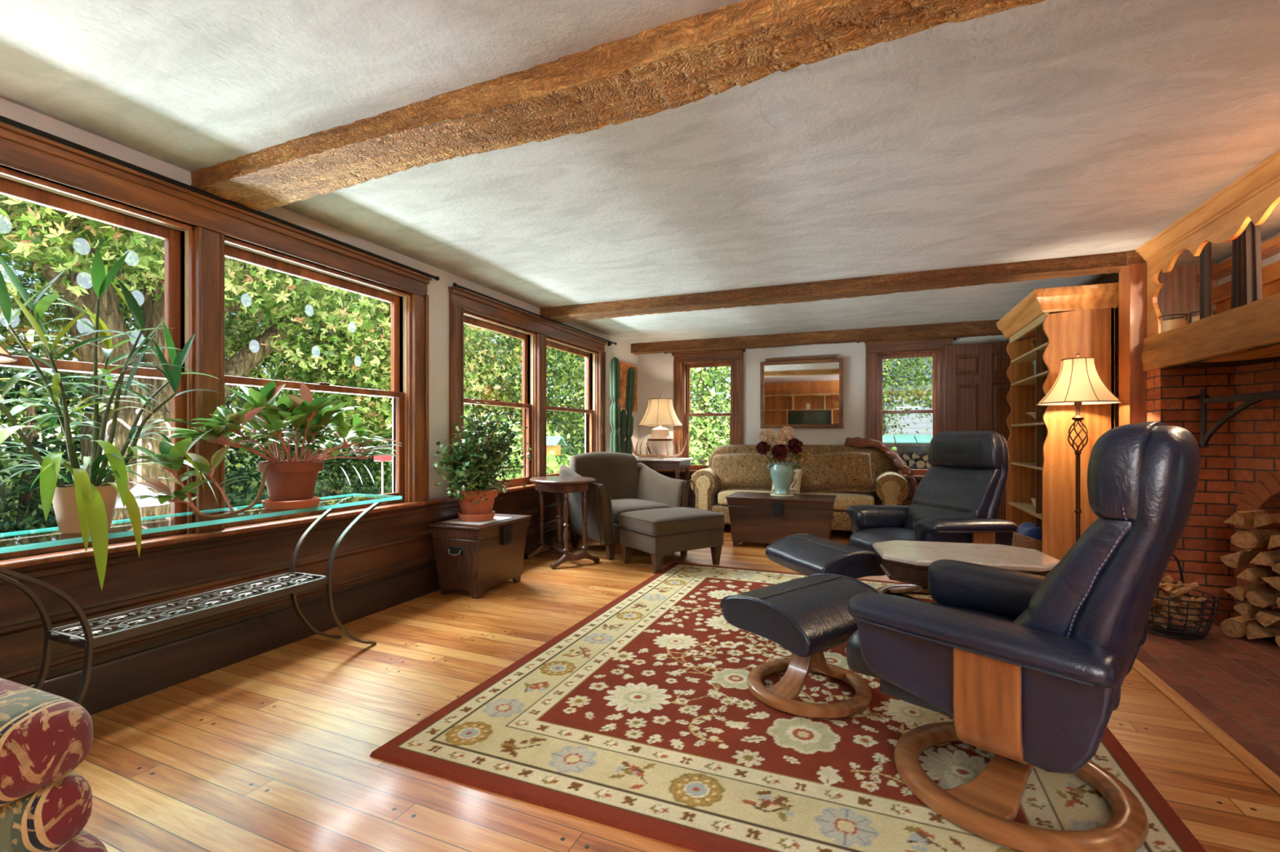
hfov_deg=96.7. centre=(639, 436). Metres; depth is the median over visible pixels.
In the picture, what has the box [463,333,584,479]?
tree
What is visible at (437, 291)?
wall
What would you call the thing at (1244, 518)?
log
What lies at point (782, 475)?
vase
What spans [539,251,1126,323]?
ceiling beam
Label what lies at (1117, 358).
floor
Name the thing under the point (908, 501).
trim
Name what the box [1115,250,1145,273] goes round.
post cap
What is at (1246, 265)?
book
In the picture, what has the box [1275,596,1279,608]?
log
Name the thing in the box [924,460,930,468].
log
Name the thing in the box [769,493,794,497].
coaster
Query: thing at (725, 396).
tree
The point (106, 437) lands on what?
pet feeder
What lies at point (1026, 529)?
cloth
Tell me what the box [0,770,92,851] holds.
seat cushion
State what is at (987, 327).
ceiling beam
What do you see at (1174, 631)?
basket
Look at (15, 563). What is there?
window sill
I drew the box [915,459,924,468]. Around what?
log
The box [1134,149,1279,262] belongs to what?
trim
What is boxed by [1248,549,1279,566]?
log
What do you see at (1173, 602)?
stick
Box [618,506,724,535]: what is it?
cushion
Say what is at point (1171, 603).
stick
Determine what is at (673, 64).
ceiling beam
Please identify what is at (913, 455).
log
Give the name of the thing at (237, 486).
shrub
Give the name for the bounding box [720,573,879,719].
footstool
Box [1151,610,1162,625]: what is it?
stick
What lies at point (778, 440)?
bloom
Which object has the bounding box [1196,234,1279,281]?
trim
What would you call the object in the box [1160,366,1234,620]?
fireplace
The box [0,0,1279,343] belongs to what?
ceiling
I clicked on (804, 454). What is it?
bloom
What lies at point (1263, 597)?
log
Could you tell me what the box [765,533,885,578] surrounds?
footstool
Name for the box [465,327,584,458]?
tree
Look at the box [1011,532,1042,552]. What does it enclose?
wicker basket
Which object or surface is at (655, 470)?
trim
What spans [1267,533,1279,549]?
log
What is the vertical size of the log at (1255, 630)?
0.083 m
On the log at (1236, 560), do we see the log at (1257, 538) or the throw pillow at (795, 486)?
the log at (1257, 538)
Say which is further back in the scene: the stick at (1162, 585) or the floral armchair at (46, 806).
the stick at (1162, 585)
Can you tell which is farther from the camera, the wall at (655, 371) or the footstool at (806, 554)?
the wall at (655, 371)
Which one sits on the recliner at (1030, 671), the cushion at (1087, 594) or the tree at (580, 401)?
the cushion at (1087, 594)
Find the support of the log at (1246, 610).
on the log at (1255, 630)
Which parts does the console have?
leg, leg, shelf frame, glass, leg, leg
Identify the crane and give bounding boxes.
[1186,389,1279,448]
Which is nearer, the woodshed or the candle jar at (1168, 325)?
the candle jar at (1168, 325)
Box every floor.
[73,524,1279,851]
[1115,355,1119,364]
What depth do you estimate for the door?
5.84 m
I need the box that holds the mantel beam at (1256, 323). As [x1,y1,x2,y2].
[1141,293,1279,371]
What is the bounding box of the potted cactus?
[609,356,635,454]
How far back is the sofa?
5.99 m
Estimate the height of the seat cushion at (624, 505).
0.170 m
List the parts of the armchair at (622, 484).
leg, arm, backrest, leg, seat, arm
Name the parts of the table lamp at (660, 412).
lamp shade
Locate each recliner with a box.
[845,430,1017,604]
[846,422,1200,851]
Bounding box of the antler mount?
[631,437,686,457]
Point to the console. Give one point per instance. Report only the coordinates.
(73, 634)
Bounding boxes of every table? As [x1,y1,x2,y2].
[526,475,599,568]
[635,457,693,507]
[872,540,1060,586]
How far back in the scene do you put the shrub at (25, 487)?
6.52 m
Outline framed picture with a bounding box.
[617,360,637,411]
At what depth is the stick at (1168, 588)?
2.98 m
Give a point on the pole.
(138, 490)
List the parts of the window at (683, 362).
head casing, sash, sash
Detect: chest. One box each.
[427,513,531,599]
[725,492,836,546]
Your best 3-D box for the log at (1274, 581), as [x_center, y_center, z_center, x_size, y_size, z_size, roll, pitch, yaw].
[3.205,0.719,2.821,0.235,0.077,0.096,0,0,-19]
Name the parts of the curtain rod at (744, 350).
rod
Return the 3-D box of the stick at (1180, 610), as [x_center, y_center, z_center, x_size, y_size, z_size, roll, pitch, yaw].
[2.871,0.940,3.000,0.109,0.106,0.037,0,0,-9]
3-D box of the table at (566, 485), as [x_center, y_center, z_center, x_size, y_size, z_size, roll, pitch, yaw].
[-0.653,0.703,4.790,0.520,0.691,0.650,0,0,-35]
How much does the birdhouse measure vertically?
1.500 m
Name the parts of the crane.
arm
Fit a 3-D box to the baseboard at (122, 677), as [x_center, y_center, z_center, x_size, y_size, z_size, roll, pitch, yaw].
[-1.661,0.948,3.174,0.027,0.205,8.860,0,0,22]
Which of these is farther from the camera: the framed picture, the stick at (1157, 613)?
the framed picture
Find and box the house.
[882,357,932,435]
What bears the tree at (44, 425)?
on the ground
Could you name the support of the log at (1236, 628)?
on the floor at (270, 751)
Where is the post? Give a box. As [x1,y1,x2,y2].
[1119,262,1146,426]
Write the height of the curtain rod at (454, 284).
0.053 m
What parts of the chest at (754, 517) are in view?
lock plate, lid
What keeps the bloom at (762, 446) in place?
in the vase
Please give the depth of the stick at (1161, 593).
3.03 m
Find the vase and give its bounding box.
[767,462,796,494]
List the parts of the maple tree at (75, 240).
crown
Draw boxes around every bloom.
[755,441,774,466]
[759,428,776,462]
[771,444,788,466]
[772,435,785,462]
[777,426,795,462]
[786,438,803,463]
[793,449,810,468]
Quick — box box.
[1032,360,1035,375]
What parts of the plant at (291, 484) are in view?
trailing stem, pot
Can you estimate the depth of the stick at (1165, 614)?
3.00 m
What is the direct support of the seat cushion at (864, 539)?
on the recliner at (958, 499)
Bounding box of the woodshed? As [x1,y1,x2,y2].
[882,435,932,469]
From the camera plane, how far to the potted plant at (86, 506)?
1.85 m
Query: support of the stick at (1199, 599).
in the basket at (1174, 631)
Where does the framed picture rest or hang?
attached to the wall at (437, 291)
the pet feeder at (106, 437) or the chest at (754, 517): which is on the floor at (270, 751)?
the chest at (754, 517)
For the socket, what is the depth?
3.66 m
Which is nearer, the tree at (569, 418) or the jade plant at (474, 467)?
the jade plant at (474, 467)
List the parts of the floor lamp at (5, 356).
lamp shade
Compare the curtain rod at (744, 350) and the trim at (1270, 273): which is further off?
the curtain rod at (744, 350)
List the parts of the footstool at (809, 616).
leg, leg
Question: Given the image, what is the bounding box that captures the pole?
[105,408,170,517]
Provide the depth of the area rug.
1.87 m
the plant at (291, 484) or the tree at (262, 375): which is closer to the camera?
the plant at (291, 484)
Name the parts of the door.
panel, panel, panel, panel, panel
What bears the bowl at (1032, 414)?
on the shelf unit
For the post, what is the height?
2.199 m
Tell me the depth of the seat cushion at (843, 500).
5.64 m
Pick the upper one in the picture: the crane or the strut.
the strut
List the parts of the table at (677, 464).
leg, leg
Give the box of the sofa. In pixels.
[690,444,908,531]
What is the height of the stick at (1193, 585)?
0.079 m
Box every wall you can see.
[0,97,638,502]
[638,334,1026,457]
[1115,180,1279,427]
[1157,262,1217,324]
[1216,232,1279,314]
[1234,361,1279,617]
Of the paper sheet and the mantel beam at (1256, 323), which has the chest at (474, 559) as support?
the paper sheet
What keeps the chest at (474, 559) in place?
on the floor at (270, 751)
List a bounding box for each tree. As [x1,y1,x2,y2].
[0,194,519,520]
[0,204,229,502]
[137,265,383,479]
[224,295,391,496]
[226,291,555,470]
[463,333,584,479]
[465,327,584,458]
[505,346,584,451]
[582,366,730,465]
[688,366,730,465]
[882,356,932,435]
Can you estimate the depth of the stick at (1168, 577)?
3.06 m
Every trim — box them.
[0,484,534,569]
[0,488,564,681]
[652,469,924,478]
[657,471,922,506]
[1088,272,1119,284]
[1132,658,1279,797]
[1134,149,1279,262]
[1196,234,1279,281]
[1211,260,1279,303]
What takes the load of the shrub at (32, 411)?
on the ground
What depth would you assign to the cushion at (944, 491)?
3.45 m
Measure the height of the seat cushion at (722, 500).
0.168 m
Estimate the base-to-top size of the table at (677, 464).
0.787 m
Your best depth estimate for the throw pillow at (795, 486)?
5.78 m
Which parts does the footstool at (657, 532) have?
leg, leg, leg, leg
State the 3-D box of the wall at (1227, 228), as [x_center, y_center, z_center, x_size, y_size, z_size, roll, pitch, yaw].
[2.953,-0.060,2.955,0.111,2.220,6.080,0,0,22]
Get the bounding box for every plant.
[0,248,220,591]
[123,380,402,518]
[428,399,531,521]
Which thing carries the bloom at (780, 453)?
in the vase
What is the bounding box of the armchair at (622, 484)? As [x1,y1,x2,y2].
[559,452,694,559]
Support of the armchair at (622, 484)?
on the floor at (270, 751)
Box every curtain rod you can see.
[0,115,439,280]
[452,282,617,346]
[664,348,751,355]
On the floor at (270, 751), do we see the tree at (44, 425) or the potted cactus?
the potted cactus
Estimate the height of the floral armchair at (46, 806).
0.930 m
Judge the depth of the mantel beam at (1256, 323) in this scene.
2.74 m
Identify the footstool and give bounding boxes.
[618,506,724,574]
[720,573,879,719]
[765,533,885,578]
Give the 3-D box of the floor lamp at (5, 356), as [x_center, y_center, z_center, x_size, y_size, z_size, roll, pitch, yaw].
[-1.972,0.265,1.505,0.439,1.570,0.439,0,0,44]
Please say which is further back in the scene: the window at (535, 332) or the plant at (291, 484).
the window at (535, 332)
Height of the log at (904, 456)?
0.096 m
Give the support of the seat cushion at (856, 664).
on the recliner at (1030, 671)
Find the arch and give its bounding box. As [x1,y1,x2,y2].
[1235,470,1279,527]
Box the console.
[0,493,402,705]
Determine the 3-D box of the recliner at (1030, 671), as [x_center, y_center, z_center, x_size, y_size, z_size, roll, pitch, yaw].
[1.085,0.501,1.670,0.803,1.070,0.796,0,0,-44]
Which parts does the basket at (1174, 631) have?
handle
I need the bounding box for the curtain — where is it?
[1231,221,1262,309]
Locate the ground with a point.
(325, 486)
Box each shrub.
[0,325,301,533]
[0,442,73,533]
[225,431,391,507]
[486,418,580,479]
[546,436,584,461]
[688,417,725,465]
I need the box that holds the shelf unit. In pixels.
[995,282,1119,560]
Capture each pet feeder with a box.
[98,426,116,479]
[373,455,391,493]
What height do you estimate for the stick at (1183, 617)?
0.035 m
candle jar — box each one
[1158,313,1189,332]
[1189,310,1217,323]
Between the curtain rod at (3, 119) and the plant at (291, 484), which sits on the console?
the plant at (291, 484)
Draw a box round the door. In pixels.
[943,342,1011,519]
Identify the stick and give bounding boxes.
[1148,612,1167,629]
[1151,602,1166,622]
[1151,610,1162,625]
[1152,591,1171,600]
[1155,591,1165,617]
[1156,599,1181,622]
[1157,608,1189,622]
[1159,574,1173,591]
[1159,583,1188,588]
[1160,582,1173,593]
[1160,606,1170,617]
[1162,597,1177,609]
[1169,582,1199,597]
[1170,600,1193,624]
[1173,581,1184,602]
[1173,590,1191,604]
[1176,604,1193,624]
[1181,596,1206,610]
[1187,596,1199,621]
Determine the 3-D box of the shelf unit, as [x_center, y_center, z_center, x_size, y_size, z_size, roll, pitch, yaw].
[3.196,0.016,4.441,0.484,2.068,1.268,0,0,22]
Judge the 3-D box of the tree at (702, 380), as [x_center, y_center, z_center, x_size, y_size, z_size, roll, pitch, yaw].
[1.190,-0.485,10.531,3.057,3.979,2.640,0,0,16]
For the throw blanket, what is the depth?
5.91 m
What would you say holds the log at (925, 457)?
on the log at (927, 465)
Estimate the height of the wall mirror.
0.815 m
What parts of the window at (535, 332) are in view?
sash, sash, head casing, sash, sash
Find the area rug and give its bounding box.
[369,562,1206,851]
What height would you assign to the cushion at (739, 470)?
0.428 m
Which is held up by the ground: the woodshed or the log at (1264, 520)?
the woodshed
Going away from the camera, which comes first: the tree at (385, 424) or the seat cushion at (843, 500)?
the seat cushion at (843, 500)
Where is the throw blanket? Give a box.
[844,437,916,499]
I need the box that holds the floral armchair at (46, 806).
[0,678,107,851]
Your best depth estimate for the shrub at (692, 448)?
9.01 m
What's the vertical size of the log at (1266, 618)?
0.076 m
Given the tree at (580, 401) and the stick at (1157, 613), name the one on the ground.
the tree at (580, 401)
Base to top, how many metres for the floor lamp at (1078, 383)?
1.585 m
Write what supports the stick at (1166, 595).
in the basket at (1174, 631)
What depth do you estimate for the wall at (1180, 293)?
3.85 m
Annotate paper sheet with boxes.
[440,516,511,524]
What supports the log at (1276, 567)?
on the log at (1274, 581)
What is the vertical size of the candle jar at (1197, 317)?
0.122 m
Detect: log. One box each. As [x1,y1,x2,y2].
[902,453,910,460]
[907,459,915,466]
[910,452,919,458]
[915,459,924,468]
[920,454,928,461]
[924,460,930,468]
[1219,549,1262,568]
[1220,615,1257,638]
[1222,583,1271,601]
[1223,509,1267,526]
[1231,528,1279,549]
[1233,602,1271,619]
[1235,566,1279,582]
[1245,587,1279,608]
[1245,622,1279,639]
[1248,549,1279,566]
[1253,513,1279,528]
[1254,608,1279,627]
[1261,575,1279,591]
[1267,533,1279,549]
[1271,563,1279,574]
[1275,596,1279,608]
[1275,635,1279,647]
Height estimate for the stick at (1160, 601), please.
0.116 m
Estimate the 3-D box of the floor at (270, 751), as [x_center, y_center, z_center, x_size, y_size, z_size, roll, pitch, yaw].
[0.827,1.087,2.135,5.850,0.086,9.280,0,0,22]
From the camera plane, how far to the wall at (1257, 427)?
3.09 m
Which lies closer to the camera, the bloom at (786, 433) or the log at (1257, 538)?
the log at (1257, 538)
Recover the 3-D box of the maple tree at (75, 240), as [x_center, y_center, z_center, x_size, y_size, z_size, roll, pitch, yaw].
[-5.677,-1.629,7.081,6.910,6.304,9.033,0,0,6]
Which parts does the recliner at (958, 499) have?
panel, armrest, armrest, panel, post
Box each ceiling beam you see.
[191,0,1045,213]
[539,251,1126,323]
[631,319,1003,354]
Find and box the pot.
[52,484,118,533]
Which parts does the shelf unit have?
panel, shelf, shelf, shelf, rail, shelf, shelf, cornice, panel, panel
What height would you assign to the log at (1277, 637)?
0.060 m
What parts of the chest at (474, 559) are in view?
handle, handle plate, lid, lock plate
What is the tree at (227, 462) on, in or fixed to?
on the ground
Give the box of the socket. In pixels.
[1071,353,1084,421]
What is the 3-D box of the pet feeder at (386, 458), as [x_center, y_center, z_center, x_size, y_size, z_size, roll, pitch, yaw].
[-2.854,0.850,6.328,0.120,1.300,0.170,0,0,22]
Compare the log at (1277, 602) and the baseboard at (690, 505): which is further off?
the baseboard at (690, 505)
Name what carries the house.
on the ground
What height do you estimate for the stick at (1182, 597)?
0.047 m
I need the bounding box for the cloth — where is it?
[1016,522,1042,550]
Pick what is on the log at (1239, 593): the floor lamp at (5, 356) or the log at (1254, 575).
the log at (1254, 575)
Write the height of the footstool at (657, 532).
0.444 m
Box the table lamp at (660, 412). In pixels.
[637,394,683,457]
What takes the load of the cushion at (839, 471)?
on the sofa
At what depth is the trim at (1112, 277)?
4.03 m
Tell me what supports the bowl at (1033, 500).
on the shelf unit
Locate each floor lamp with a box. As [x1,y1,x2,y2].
[0,344,17,362]
[1035,353,1123,542]
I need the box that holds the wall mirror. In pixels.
[760,355,843,428]
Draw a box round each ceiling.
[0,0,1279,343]
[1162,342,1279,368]
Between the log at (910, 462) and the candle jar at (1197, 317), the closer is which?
the candle jar at (1197, 317)
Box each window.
[0,121,431,560]
[448,286,607,496]
[672,349,743,470]
[864,337,953,475]
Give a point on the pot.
(64, 501)
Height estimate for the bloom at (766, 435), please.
0.528 m
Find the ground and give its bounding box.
[0,448,711,533]
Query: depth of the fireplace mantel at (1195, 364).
3.03 m
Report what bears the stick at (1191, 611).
in the basket at (1174, 631)
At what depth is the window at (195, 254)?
2.51 m
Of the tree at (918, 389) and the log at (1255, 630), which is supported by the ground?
the tree at (918, 389)
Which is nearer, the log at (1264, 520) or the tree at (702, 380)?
the log at (1264, 520)
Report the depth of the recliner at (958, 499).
3.43 m
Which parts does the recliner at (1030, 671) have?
armrest, panel, post, armrest, panel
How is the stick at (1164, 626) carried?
in the basket at (1174, 631)
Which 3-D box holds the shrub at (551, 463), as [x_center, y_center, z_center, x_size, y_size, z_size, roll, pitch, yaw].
[-1.816,0.648,8.888,1.770,1.847,2.354,0,0,22]
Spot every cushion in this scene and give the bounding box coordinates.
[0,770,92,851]
[611,498,670,524]
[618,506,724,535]
[710,452,779,491]
[717,489,793,505]
[721,574,877,657]
[791,450,875,493]
[799,492,874,511]
[846,602,1014,679]
[848,527,916,553]
[902,465,1001,528]
[1012,517,1131,638]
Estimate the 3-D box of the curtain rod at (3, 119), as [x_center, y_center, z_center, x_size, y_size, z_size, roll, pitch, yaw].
[-1.909,-1.050,2.498,0.070,0.053,2.884,0,0,22]
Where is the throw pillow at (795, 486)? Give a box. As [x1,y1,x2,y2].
[771,469,802,493]
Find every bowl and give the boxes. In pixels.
[1026,412,1035,419]
[1031,497,1035,508]
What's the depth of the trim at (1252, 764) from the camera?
2.00 m
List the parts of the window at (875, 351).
casing, sash, sash, head casing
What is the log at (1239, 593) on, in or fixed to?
on the log at (1246, 610)
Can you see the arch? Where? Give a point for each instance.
(1263, 494)
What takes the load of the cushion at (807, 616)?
on the footstool at (809, 616)
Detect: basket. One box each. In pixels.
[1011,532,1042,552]
[1147,554,1218,639]
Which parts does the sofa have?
arm, arm, seat, backrest, arm, arm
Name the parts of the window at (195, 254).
sash, sash, sill, head casing, casing, sash, sash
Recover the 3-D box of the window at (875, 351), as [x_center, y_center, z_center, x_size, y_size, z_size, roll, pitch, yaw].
[2.913,-0.289,6.199,0.867,1.499,0.224,0,0,22]
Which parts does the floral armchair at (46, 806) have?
arm, seat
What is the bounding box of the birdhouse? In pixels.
[546,435,566,474]
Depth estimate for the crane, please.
3.04 m
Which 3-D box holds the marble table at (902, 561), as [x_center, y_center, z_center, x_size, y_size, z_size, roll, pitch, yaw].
[1.498,0.786,2.654,0.730,0.493,0.490,0,0,14]
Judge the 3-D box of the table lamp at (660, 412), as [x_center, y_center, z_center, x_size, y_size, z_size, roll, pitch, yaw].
[0.241,-0.123,6.796,0.548,0.770,0.548,0,0,-28]
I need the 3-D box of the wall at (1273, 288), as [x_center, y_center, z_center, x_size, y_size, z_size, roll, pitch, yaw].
[3.143,-0.700,1.920,0.110,0.900,4.700,0,0,22]
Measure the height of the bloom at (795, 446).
0.433 m
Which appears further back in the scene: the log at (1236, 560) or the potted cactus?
the potted cactus
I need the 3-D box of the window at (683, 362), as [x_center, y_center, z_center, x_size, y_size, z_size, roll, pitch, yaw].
[0.854,-0.289,7.023,0.892,1.499,0.224,0,0,22]
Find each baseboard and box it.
[13,523,582,715]
[688,504,695,508]
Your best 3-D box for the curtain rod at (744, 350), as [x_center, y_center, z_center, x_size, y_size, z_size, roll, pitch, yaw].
[0.819,-1.034,6.935,1.095,0.053,0.074,0,0,22]
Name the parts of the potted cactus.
stem, stem, stem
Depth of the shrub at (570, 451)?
10.70 m

